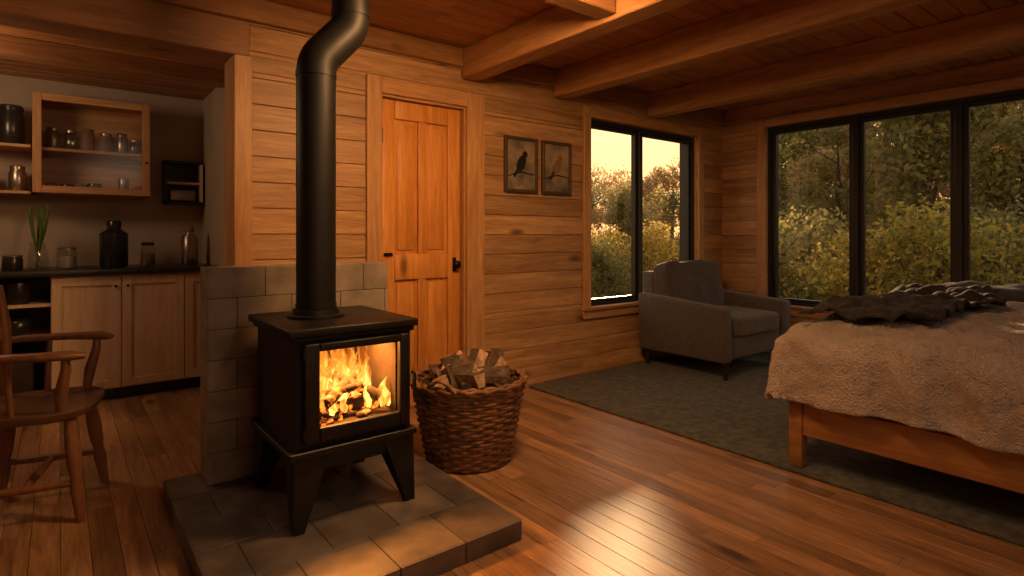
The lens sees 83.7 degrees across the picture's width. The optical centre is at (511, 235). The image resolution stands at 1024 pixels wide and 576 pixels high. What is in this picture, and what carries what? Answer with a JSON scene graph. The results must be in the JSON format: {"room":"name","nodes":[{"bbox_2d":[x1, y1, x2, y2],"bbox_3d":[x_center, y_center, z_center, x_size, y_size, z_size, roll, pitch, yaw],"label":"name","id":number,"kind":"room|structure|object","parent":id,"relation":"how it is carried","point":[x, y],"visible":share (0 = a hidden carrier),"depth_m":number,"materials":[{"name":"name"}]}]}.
{"room":"cabin interior","nodes":[
{"label":"cabin interior","id":0,"kind":"room"},
{"bbox_2d":[0,74,202,267],"bbox_3d":[-3.856,-0.100,3.995,3.300,2.500,0.150,0,0,-38],"label":"wall","id":1,"kind":"structure","parent":0,"point":[176,124],"depth_m":4.44,"materials":[{"name":"paint"}]},
{"bbox_2d":[0,142,31,195],"bbox_3d":[-3.817,-0.620,3.736,1.040,0.660,0.295,0,0,-38],"label":"wall shelf","id":2,"kind":"object","parent":1,"relation":"attached to","point":[3,146],"visible":0.88,"depth_m":3.94,"materials":[{"name":"brown wood"}]},
{"bbox_2d":[0,104,24,143],"bbox_3d":[-3.497,-0.771,3.992,0.150,0.280,0.150,0,0,-38],"label":"canister","id":3,"kind":"object","parent":2,"relation":"on","point":[12,119],"visible":0.87,"depth_m":3.94,"materials":[{"name":"grey metal"}]},
{"bbox_2d":[8,165,26,190],"bbox_3d":[-3.457,-0.401,3.998,0.100,0.180,0.100,0,0,-38],"label":"jar","id":4,"kind":"object","parent":2,"relation":"on","point":[17,176],"visible":0.84,"depth_m":3.96,"materials":[{"name":"glass"}]},
{"bbox_2d":[32,91,149,198],"bbox_3d":[-3.111,-0.645,4.249,0.685,0.690,0.365,0,0,-38],"label":"upper cabinet","id":5,"kind":"object","parent":1,"relation":"attached to","point":[67,164],"visible":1,"depth_m":4.30,"materials":[{"name":"brown wood"}]},
{"bbox_2d":[45,183,57,185],"bbox_3d":[-3.312,-0.351,4.113,0.070,0.060,0.070,0,0,-38],"label":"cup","id":6,"kind":"object","parent":5,"relation":"in","point":[49,184],"visible":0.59,"depth_m":4.09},
{"bbox_2d":[45,127,60,147],"bbox_3d":[-3.304,-0.701,4.119,0.090,0.160,0.090,0,0,-38],"label":"storage jar","id":7,"kind":"object","parent":5,"relation":"in","point":[52,135],"visible":0.8,"depth_m":4.08,"materials":[{"name":"glass"}]},
{"bbox_2d":[64,130,76,133],"bbox_3d":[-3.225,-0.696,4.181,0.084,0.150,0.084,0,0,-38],"label":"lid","id":8,"kind":"object","parent":5,"relation":"in","point":[65,131],"visible":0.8,"depth_m":4.16,"materials":[{"name":"silver glass"}]},
{"bbox_2d":[74,184,86,186],"bbox_3d":[-3.178,-0.351,4.218,0.080,0.060,0.080,0,0,-38],"label":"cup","id":9,"kind":"object","parent":5,"relation":"in","point":[76,185],"visible":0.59,"depth_m":4.19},
{"bbox_2d":[80,129,94,150],"bbox_3d":[-3.147,-0.706,4.243,0.090,0.170,0.090,0,0,-38],"label":"storage jar","id":10,"kind":"object","parent":5,"relation":"in","point":[87,137],"visible":0.79,"depth_m":4.21,"materials":[{"name":"brown ceramic"}]},
{"bbox_2d":[87,183,101,187],"bbox_3d":[-3.115,-0.355,4.268,0.090,0.069,0.090,0,0,-38],"label":"cup","id":11,"kind":"object","parent":5,"relation":"in","point":[96,185],"visible":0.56,"depth_m":4.23,"materials":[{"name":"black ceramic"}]},
{"bbox_2d":[99,133,112,151],"bbox_3d":[-3.061,-0.696,4.311,0.090,0.150,0.090,0,0,-38],"label":"storage jar","id":12,"kind":"object","parent":5,"relation":"in","point":[105,139],"visible":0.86,"depth_m":4.28,"materials":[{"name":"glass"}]},
{"bbox_2d":[116,133,127,152],"bbox_3d":[-2.982,-0.701,4.373,0.080,0.160,0.080,0,0,-38],"label":"storage jar","id":13,"kind":"object","parent":5,"relation":"in","point":[121,140],"visible":0.74,"depth_m":4.34,"materials":[{"name":"metal"}]},
{"bbox_2d":[118,178,128,188],"bbox_3d":[-2.974,-0.381,4.379,0.072,0.120,0.072,0,0,-38],"label":"cup","id":14,"kind":"object","parent":5,"relation":"in","point":[123,183],"visible":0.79,"depth_m":4.35,"materials":[{"name":"metal"}]},
{"bbox_2d":[162,160,202,204],"bbox_3d":[-2.714,-0.435,4.715,0.275,0.350,0.125,0,0,-38],"label":"cubby","id":15,"kind":"object","parent":1,"relation":"attached to","point":[182,181],"depth_m":4.72,"materials":[{"name":"brown wood"}]},
{"bbox_2d":[0,25,224,100],"bbox_3d":[-3.295,-1.175,3.164,3.150,0.250,1.850,0,0,-38],"label":"ceiling","id":16,"kind":"structure","parent":0,"point":[26,53],"depth_m":3.74,"materials":[{"name":"brown wood"}]},
{"bbox_2d":[0,0,250,62],"bbox_3d":[-2.693,-1.160,2.321,3.010,0.340,0.220,0,0,-38],"label":"header beam","id":17,"kind":"structure","parent":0,"point":[140,24],"depth_m":2.86,"materials":[{"name":"brown wood"}]},
{"bbox_2d":[203,87,224,265],"bbox_3d":[-1.991,-0.100,4.175,0.150,2.500,1.880,0,0,-38],"label":"wall","id":18,"kind":"structure","parent":0,"point":[214,103],"depth_m":4.49,"materials":[{"name":"paint"}]},
{"bbox_2d":[250,22,721,385],"bbox_3d":[0.384,-0.130,4.725,4.960,2.560,0.180,0,0,-38],"label":"wall","id":19,"kind":"structure","parent":0,"point":[533,243],"depth_m":4.30,"materials":[{"name":"brown wood"}]},
{"bbox_2d":[225,54,251,265],"bbox_3d":[-1.533,0.083,3.204,0.095,2.135,0.230,0,0,-38],"label":"wooden post","id":20,"kind":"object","parent":19,"relation":"attached to","point":[238,69],"depth_m":3.12,"materials":[{"name":"brown wood"}]},
{"bbox_2d":[382,98,460,405],"bbox_3d":[-0.611,0.125,3.873,0.618,2.030,0.122,0,0,-38],"label":"door","id":21,"kind":"structure","parent":19,"relation":"in","point":[421,143],"depth_m":3.87,"materials":[{"name":"brown wood"}]},
{"bbox_2d":[366,73,483,355],"bbox_3d":[-0.610,0.068,3.918,0.900,2.165,0.195,0,0,-38],"label":"trim","id":22,"kind":"structure","parent":19,"relation":"attached to","point":[376,85],"depth_m":4.04,"materials":[{"name":"brown wood"}]},
{"bbox_2d":[150,0,723,123],"bbox_3d":[-0.789,-1.244,3.654,7.650,0.127,0.043,0,0,-38],"label":"trim","id":23,"kind":"structure","parent":19,"relation":"attached to","point":[263,12],"depth_m":3.64,"materials":[{"name":"brown wood"}]},
{"bbox_2d":[504,135,537,193],"bbox_3d":[0.070,-0.540,4.340,0.320,0.420,0.030,0,0,-38],"label":"framed picture","id":24,"kind":"object","parent":19,"relation":"attached to","point":[520,153],"visible":1,"depth_m":4.34,"materials":[{"name":"beige paper"}]},
{"bbox_2d":[541,140,571,195],"bbox_3d":[0.356,-0.540,4.567,0.310,0.420,0.030,0,0,-38],"label":"framed picture","id":25,"kind":"object","parent":19,"relation":"attached to","point":[556,157],"visible":1,"depth_m":4.56,"materials":[{"name":"beige paper"}]},
{"bbox_2d":[591,119,693,305],"bbox_3d":[1.194,-0.195,5.394,1.560,1.610,0.155,0,0,-38],"label":"window","id":26,"kind":"structure","parent":19,"relation":"in","point":[637,134],"depth_m":5.30,"materials":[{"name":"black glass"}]},
{"bbox_2d":[581,105,703,319],"bbox_3d":[1.269,-0.195,5.299,1.750,1.780,0.085,0,0,-38],"label":"trim","id":27,"kind":"structure","parent":19,"relation":"attached to","point":[598,311],"depth_m":4.92,"materials":[{"name":"brown wood"}]},
{"bbox_2d":[0,352,1023,575],"bbox_3d":[0.400,1.210,2.164,7.910,0.120,8.300,0,0,-38],"label":"floor","id":28,"kind":"structure","parent":0,"point":[594,492],"depth_m":2.38,"materials":[{"name":"brown wood"}]},
{"bbox_2d":[0,285,113,522],"bbox_3d":[-2.012,0.684,2.405,0.471,0.935,0.588,0,0,-24],"label":"wooden armchair","id":29,"kind":"object","parent":28,"relation":"on","point":[65,403],"visible":1,"depth_m":2.43,"materials":[{"name":"brown wood"}]},
{"bbox_2d":[0,272,200,399],"bbox_3d":[-3.561,0.710,3.741,2.848,0.880,0.595,0,0,-38],"label":"base cabinet","id":30,"kind":"object","parent":28,"relation":"on","point":[153,319],"visible":0.71,"depth_m":4.08,"materials":[{"name":"brown wood"}]},
{"bbox_2d":[1,255,22,270],"bbox_3d":[-3.326,0.177,3.808,0.110,0.100,0.110,0,0,-38],"label":"tin","id":31,"kind":"object","parent":30,"relation":"on","point":[8,262],"visible":1,"depth_m":3.77,"materials":[{"name":"black metal"}]},
{"bbox_2d":[28,205,48,267],"bbox_3d":[-3.256,0.004,3.931,0.122,0.446,0.126,0,0,-38],"label":"plant","id":32,"kind":"object","parent":30,"relation":"on","point":[41,231],"visible":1,"depth_m":3.92,"materials":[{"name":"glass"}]},
{"bbox_2d":[57,247,76,267],"bbox_3d":[-3.132,0.152,4.025,0.120,0.150,0.120,0,0,-38],"label":"glass jar","id":33,"kind":"object","parent":30,"relation":"on","point":[62,261],"visible":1,"depth_m":3.99,"materials":[{"name":"glass"}]},
{"bbox_2d":[0,263,215,277],"bbox_3d":[-3.559,0.248,3.739,2.848,0.040,0.610,0,0,-38],"label":"countertop","id":34,"kind":"structure","parent":30,"relation":"on","point":[26,272],"depth_m":4.01,"materials":[{"name":"black stone"}]},
{"bbox_2d":[99,220,127,267],"bbox_3d":[-2.918,0.057,4.194,0.176,0.340,0.176,0,0,-38],"label":"bottle","id":35,"kind":"object","parent":30,"relation":"on","point":[113,241],"visible":1,"depth_m":4.13,"materials":[{"name":"glass"}]},
{"bbox_2d":[141,242,154,265],"bbox_3d":[-2.753,0.137,4.325,0.100,0.180,0.100,0,0,-38],"label":"spice jar","id":36,"kind":"object","parent":30,"relation":"on","point":[146,258],"visible":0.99,"depth_m":4.29,"materials":[{"name":"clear glass"}]},
{"bbox_2d":[181,227,197,264],"bbox_3d":[-2.545,0.077,4.514,0.120,0.300,0.120,0,0,-38],"label":"flask","id":37,"kind":"object","parent":30,"relation":"on","point":[189,240],"visible":0.99,"depth_m":4.47,"materials":[{"name":"metal"}]},
{"bbox_2d":[163,454,521,575],"bbox_3d":[-0.746,1.113,2.340,1.022,0.075,1.249,0,0,-38],"label":"stone hearth","id":38,"kind":"object","parent":28,"relation":"on","point":[360,523],"visible":0.74,"depth_m":2.14,"materials":[{"name":"stone"}]},
{"bbox_2d":[200,262,386,485],"bbox_3d":[-1.027,0.607,2.776,0.837,0.934,0.170,0,0,-38],"label":"stone wall","id":39,"kind":"structure","parent":38,"relation":"on","point":[229,294],"depth_m":2.53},
{"bbox_2d":[248,305,417,536],"bbox_3d":[-0.747,0.687,2.384,0.518,0.774,0.593,0,0,-38],"label":"wood stove","id":40,"kind":"object","parent":38,"relation":"on","point":[334,383],"visible":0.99,"depth_m":2.26,"materials":[{"name":"metal"}]},
{"bbox_2d":[295,0,369,309],"bbox_3d":[-0.740,-0.505,2.449,0.362,1.608,0.260,0,0,-38],"label":"pipe","id":41,"kind":"object","parent":40,"relation":"on","point":[319,59],"visible":1,"depth_m":2.33,"materials":[{"name":"black metal"}]},
{"bbox_2d":[410,365,528,473],"bbox_3d":[-0.224,0.911,2.970,0.618,0.473,0.618,0,0,44],"label":"wicker basket","id":42,"kind":"object","parent":28,"relation":"on","point":[471,430],"visible":0.91,"depth_m":2.75,"materials":[{"name":"brown wicker"}]},
{"bbox_2d":[429,348,510,389],"bbox_3d":[-0.198,0.747,2.942,0.436,0.308,0.470,0,0,-11],"label":"firewood pile","id":43,"kind":"object","parent":42,"relation":"in","point":[480,370],"visible":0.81,"depth_m":2.91,"materials":[{"name":"brown wood"}]},
{"bbox_2d":[529,352,1023,546],"bbox_3d":[2.623,1.141,3.301,2.630,0.015,4.730,0,0,-38],"label":"area rug","id":44,"kind":"object","parent":28,"relation":"on","point":[687,397],"visible":0.52,"depth_m":3.39,"materials":[{"name":"carpet"}]},
{"bbox_2d":[639,259,789,380],"bbox_3d":[1.770,0.674,5.078,1.049,0.918,0.937,0,0,-37],"label":"armchair","id":45,"kind":"object","parent":44,"relation":"on","point":[685,309],"visible":0.99,"depth_m":4.87,"materials":[{"name":"grey fabric"}]},
{"bbox_2d":[789,401,1023,493],"bbox_3d":[2.707,0.782,2.857,2.110,0.704,1.630,0,0,-38],"label":"bed","id":46,"kind":"object","parent":44,"relation":"on","point":[939,451],"visible":0.2,"depth_m":2.46,"materials":[{"name":"brown wood"}]},
{"bbox_2d":[764,301,1023,454],"bbox_3d":[2.462,0.595,2.654,1.694,0.471,1.905,0,0,-38],"label":"duvet","id":47,"kind":"object","parent":46,"relation":"on","point":[961,375],"visible":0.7,"depth_m":2.44,"materials":[{"name":"beige fabric"}]},
{"bbox_2d":[799,283,1005,322],"bbox_3d":[2.183,0.362,3.109,1.376,0.163,0.729,0,0,-43],"label":"throw blanket","id":48,"kind":"object","parent":47,"relation":"on","point":[929,302],"visible":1,"depth_m":2.89,"materials":[{"name":"fabric"}]},
{"bbox_2d":[935,281,1023,302],"bbox_3d":[3.044,0.401,3.703,0.414,0.223,0.711,0,0,-41],"label":"pillow","id":49,"kind":"object","parent":46,"relation":"on","point":[1013,292],"visible":0.2,"depth_m":3.52,"materials":[{"name":"grey fabric"}]},
{"bbox_2d":[266,0,1023,111],"bbox_3d":[1.127,-1.370,1.323,8.010,0.120,6.280,0,0,-38],"label":"ceiling","id":50,"kind":"structure","parent":0,"point":[457,23],"depth_m":3.65,"materials":[{"name":"brown wood"}]},
{"bbox_2d":[543,0,614,18],"bbox_3d":[-1.233,-1.214,1.562,4.380,0.188,0.120,0,0,-38],"label":"cross beam","id":51,"kind":"structure","parent":50,"relation":"attached to","point":[598,9],"depth_m":2.82,"materials":[{"name":"brown wood"}]},
{"bbox_2d":[462,0,696,80],"bbox_3d":[1.546,-1.204,1.705,0.140,0.208,5.940,0,0,-38],"label":"ceiling beam","id":52,"kind":"structure","parent":50,"relation":"attached to","point":[555,29],"depth_m":3.33,"materials":[{"name":"brown wood"}]},
{"bbox_2d":[555,0,933,98],"bbox_3d":[2.229,-1.204,2.244,0.140,0.208,5.940,0,0,-38],"label":"ceiling beam","id":53,"kind":"structure","parent":50,"relation":"attached to","point":[768,22],"depth_m":3.42,"materials":[{"name":"brown wood"}]},
{"bbox_2d":[648,3,1023,117],"bbox_3d":[3.139,-1.204,2.963,0.140,0.208,5.940,0,0,-38],"label":"ceiling beam","id":54,"kind":"structure","parent":50,"relation":"attached to","point":[1001,28],"depth_m":3.87,"materials":[{"name":"brown wood"}]},
{"bbox_2d":[721,64,1023,351],"bbox_3d":[4.209,-0.130,3.706,0.180,2.560,6.200,0,0,-38],"label":"wall","id":55,"kind":"structure","parent":0,"point":[739,137],"depth_m":5.86,"materials":[{"name":"brown wood"}]},
{"bbox_2d":[725,56,1023,121],"bbox_3d":[4.075,-1.254,3.696,0.038,0.107,5.910,0,0,-38],"label":"trim","id":56,"kind":"structure","parent":55,"relation":"attached to","point":[1015,64],"depth_m":4.82,"materials":[{"name":"brown wood"}]},
{"bbox_2d":[757,76,1023,318],"bbox_3d":[3.466,-0.200,4.489,0.085,1.930,3.240,0,0,-38],"label":"trim","id":57,"kind":"structure","parent":55,"relation":"attached to","point":[1014,82],"depth_m":5.31,"materials":[{"name":"brown wood"}]},
{"bbox_2d":[768,89,1023,306],"bbox_3d":[3.560,-0.200,4.564,0.155,1.760,3.050,0,0,-38],"label":"window","id":58,"kind":"structure","parent":55,"relation":"in","point":[960,109],"depth_m":5.06,"materials":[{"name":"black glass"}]},
{"label":"outside","id":59,"kind":"structure","parent":0,"visible":0},
{"bbox_2d":[591,249,1014,300],"bbox_3d":[10.323,1.625,27.266,90.000,0.250,110.000,0,0,-38],"label":"ground","id":60,"kind":"structure","parent":59,"point":[791,266],"depth_m":17.69,"materials":[{"name":"green plant"}]},
{"bbox_2d":[591,183,607,211],"bbox_3d":[1.871,-0.133,18.622,2.137,3.395,2.674,0,0,30],"label":"tree","id":61,"kind":"object","parent":60,"relation":"on","point":[593,193],"visible":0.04,"depth_m":18.89,"materials":[{"name":"green plant"}]},
{"bbox_2d":[591,230,621,296],"bbox_3d":[0.195,0.658,9.252,2.774,2.050,2.560,0,0,-39],"label":"bush","id":62,"kind":"object","parent":60,"relation":"on","point":[592,232],"visible":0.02,"depth_m":9.56,"materials":[{"name":"green plant"}]},
{"bbox_2d":[591,162,623,246],"bbox_3d":[3.508,-0.895,26.031,3.848,4.962,2.842,0,0,24],"label":"tree","id":63,"kind":"object","parent":60,"relation":"on","point":[599,213],"visible":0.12,"depth_m":25.29,"materials":[{"name":"green plant"}]},
{"bbox_2d":[591,234,644,297],"bbox_3d":[1.381,0.820,9.374,1.872,1.716,2.295,0,0,-37],"label":"bush","id":64,"kind":"object","parent":60,"relation":"on","point":[608,278],"visible":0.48,"depth_m":8.88,"materials":[{"name":"green plant"}]},
{"bbox_2d":[598,165,661,251],"bbox_3d":[5.422,-0.875,26.360,2.818,4.921,3.816,0,0,11],"label":"tree","id":65,"kind":"object","parent":60,"relation":"on","point":[648,188],"visible":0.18,"depth_m":25.55,"materials":[{"name":"green plant"}]},
{"bbox_2d":[591,216,679,294],"bbox_3d":[2.810,0.659,10.135,2.769,2.046,2.555,0,0,25],"label":"bush","id":66,"kind":"object","parent":60,"relation":"on","point":[658,230],"visible":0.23,"depth_m":10.18,"materials":[{"name":"green plant"}]},
{"bbox_2d":[599,181,679,265],"bbox_3d":[3.570,-0.042,16.834,2.018,3.206,2.525,0,0,-36],"label":"tree","id":67,"kind":"object","parent":60,"relation":"on","point":[622,202],"visible":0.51,"depth_m":16.66,"materials":[{"name":"green plant"}]},
{"bbox_2d":[630,244,668,289],"bbox_3d":[3.008,0.757,9.317,2.452,1.811,2.262,0,0,0],"label":"bush","id":68,"kind":"object","parent":60,"relation":"on","point":[661,260],"visible":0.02,"depth_m":9.90,"materials":[{"name":"green plant"}]},
{"bbox_2d":[643,157,679,260],"bbox_3d":[7.766,-1.136,27.741,4.234,5.460,3.126,0,0,8],"label":"tree","id":69,"kind":"object","parent":60,"relation":"on","point":[668,178],"visible":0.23,"depth_m":27.15,"materials":[{"name":"green plant"}]},
{"bbox_2d":[663,188,679,261],"bbox_3d":[5.803,-0.109,18.352,2.635,3.346,2.106,0,0,-3],"label":"tree","id":70,"kind":"object","parent":60,"relation":"on","point":[672,198],"visible":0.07,"depth_m":18.04,"materials":[{"name":"green plant"}]},
{"bbox_2d":[779,136,830,265],"bbox_3d":[9.943,-2.649,22.639,4.913,8.580,6.654,0,0,-37],"label":"tree","id":71,"kind":"object","parent":60,"relation":"on","point":[788,166],"visible":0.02,"depth_m":20.84,"materials":[{"name":"green plant"}]},
{"bbox_2d":[779,128,834,271],"bbox_3d":[12.558,-2.374,23.851,4.589,8.014,6.214,0,0,-3],"label":"tree","id":72,"kind":"object","parent":60,"relation":"on","point":[815,132],"visible":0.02,"depth_m":23.38,"materials":[{"name":"green plant"}]},
{"bbox_2d":[779,125,844,275],"bbox_3d":[5.867,-0.845,13.247,3.063,4.866,3.833,0,0,35],"label":"tree","id":73,"kind":"object","parent":60,"relation":"on","point":[785,152],"visible":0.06,"depth_m":13.20,"materials":[{"name":"green plant"}]},
{"bbox_2d":[779,205,867,300],"bbox_3d":[4.580,0.607,9.156,3.002,2.246,2.449,0,0,28],"label":"bush","id":74,"kind":"object","parent":60,"relation":"on","point":[787,240],"visible":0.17,"depth_m":8.66,"materials":[{"name":"green plant"}]},
{"bbox_2d":[779,117,909,294],"bbox_3d":[8.476,-0.772,14.849,3.040,4.718,2.495,0,0,8],"label":"tree","id":75,"kind":"object","parent":60,"relation":"on","point":[830,176],"visible":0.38,"depth_m":14.68,"materials":[{"name":"green plant"}]},
{"bbox_2d":[780,225,918,300],"bbox_3d":[4.808,0.737,7.620,2.323,1.860,2.518,0,0,23],"label":"bush","id":76,"kind":"object","parent":60,"relation":"on","point":[844,270],"visible":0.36,"depth_m":7.84,"materials":[{"name":"green plant"}]},
{"bbox_2d":[780,113,949,260],"bbox_3d":[12.110,-2.593,19.731,4.846,8.464,6.563,0,0,35],"label":"tree","id":77,"kind":"object","parent":60,"relation":"on","point":[845,175],"visible":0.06,"depth_m":18.29,"materials":[{"name":"green plant"}]},
{"bbox_2d":[809,100,1023,284],"bbox_3d":[8.435,-1.382,11.929,3.762,5.976,4.707,0,0,23],"label":"tree","id":78,"kind":"object","parent":60,"relation":"on","point":[922,149],"visible":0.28,"depth_m":11.42,"materials":[{"name":"green plant"}]},
{"bbox_2d":[813,193,1023,299],"bbox_3d":[5.216,0.578,7.633,2.800,2.242,3.035,0,0,-12],"label":"bush","id":79,"kind":"object","parent":60,"relation":"on","point":[941,233],"visible":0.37,"depth_m":7.05,"materials":[{"name":"green plant"}]},
{"bbox_2d":[828,102,1018,268],"bbox_3d":[13.602,-2.741,18.977,5.022,8.771,6.802,0,0,-43],"label":"tree","id":80,"kind":"object","parent":60,"relation":"on","point":[1004,104],"visible":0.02,"depth_m":17.95,"materials":[{"name":"green plant"}]},
{"bbox_2d":[884,101,1023,224],"bbox_3d":[15.212,-3.321,18.265,5.706,9.966,7.728,0,0,-43],"label":"tree","id":81,"kind":"object","parent":60,"relation":"on","point":[1002,112],"visible":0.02,"depth_m":16.68,"materials":[{"name":"green plant"}]},
{"bbox_2d":[885,194,1023,291],"bbox_3d":[6.995,0.565,7.759,3.141,2.349,2.562,0,0,37],"label":"bush","id":82,"kind":"object","parent":60,"relation":"on","point":[991,212],"visible":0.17,"depth_m":7.85,"materials":[{"name":"green plant"}]},
{"bbox_2d":[936,101,1023,281],"bbox_3d":[10.633,-0.845,12.095,2.575,4.869,3.138,0,0,14],"label":"tree","id":83,"kind":"object","parent":60,"relation":"on","point":[1002,174],"visible":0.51,"depth_m":11.88,"materials":[{"name":"green plant"}]}
]}

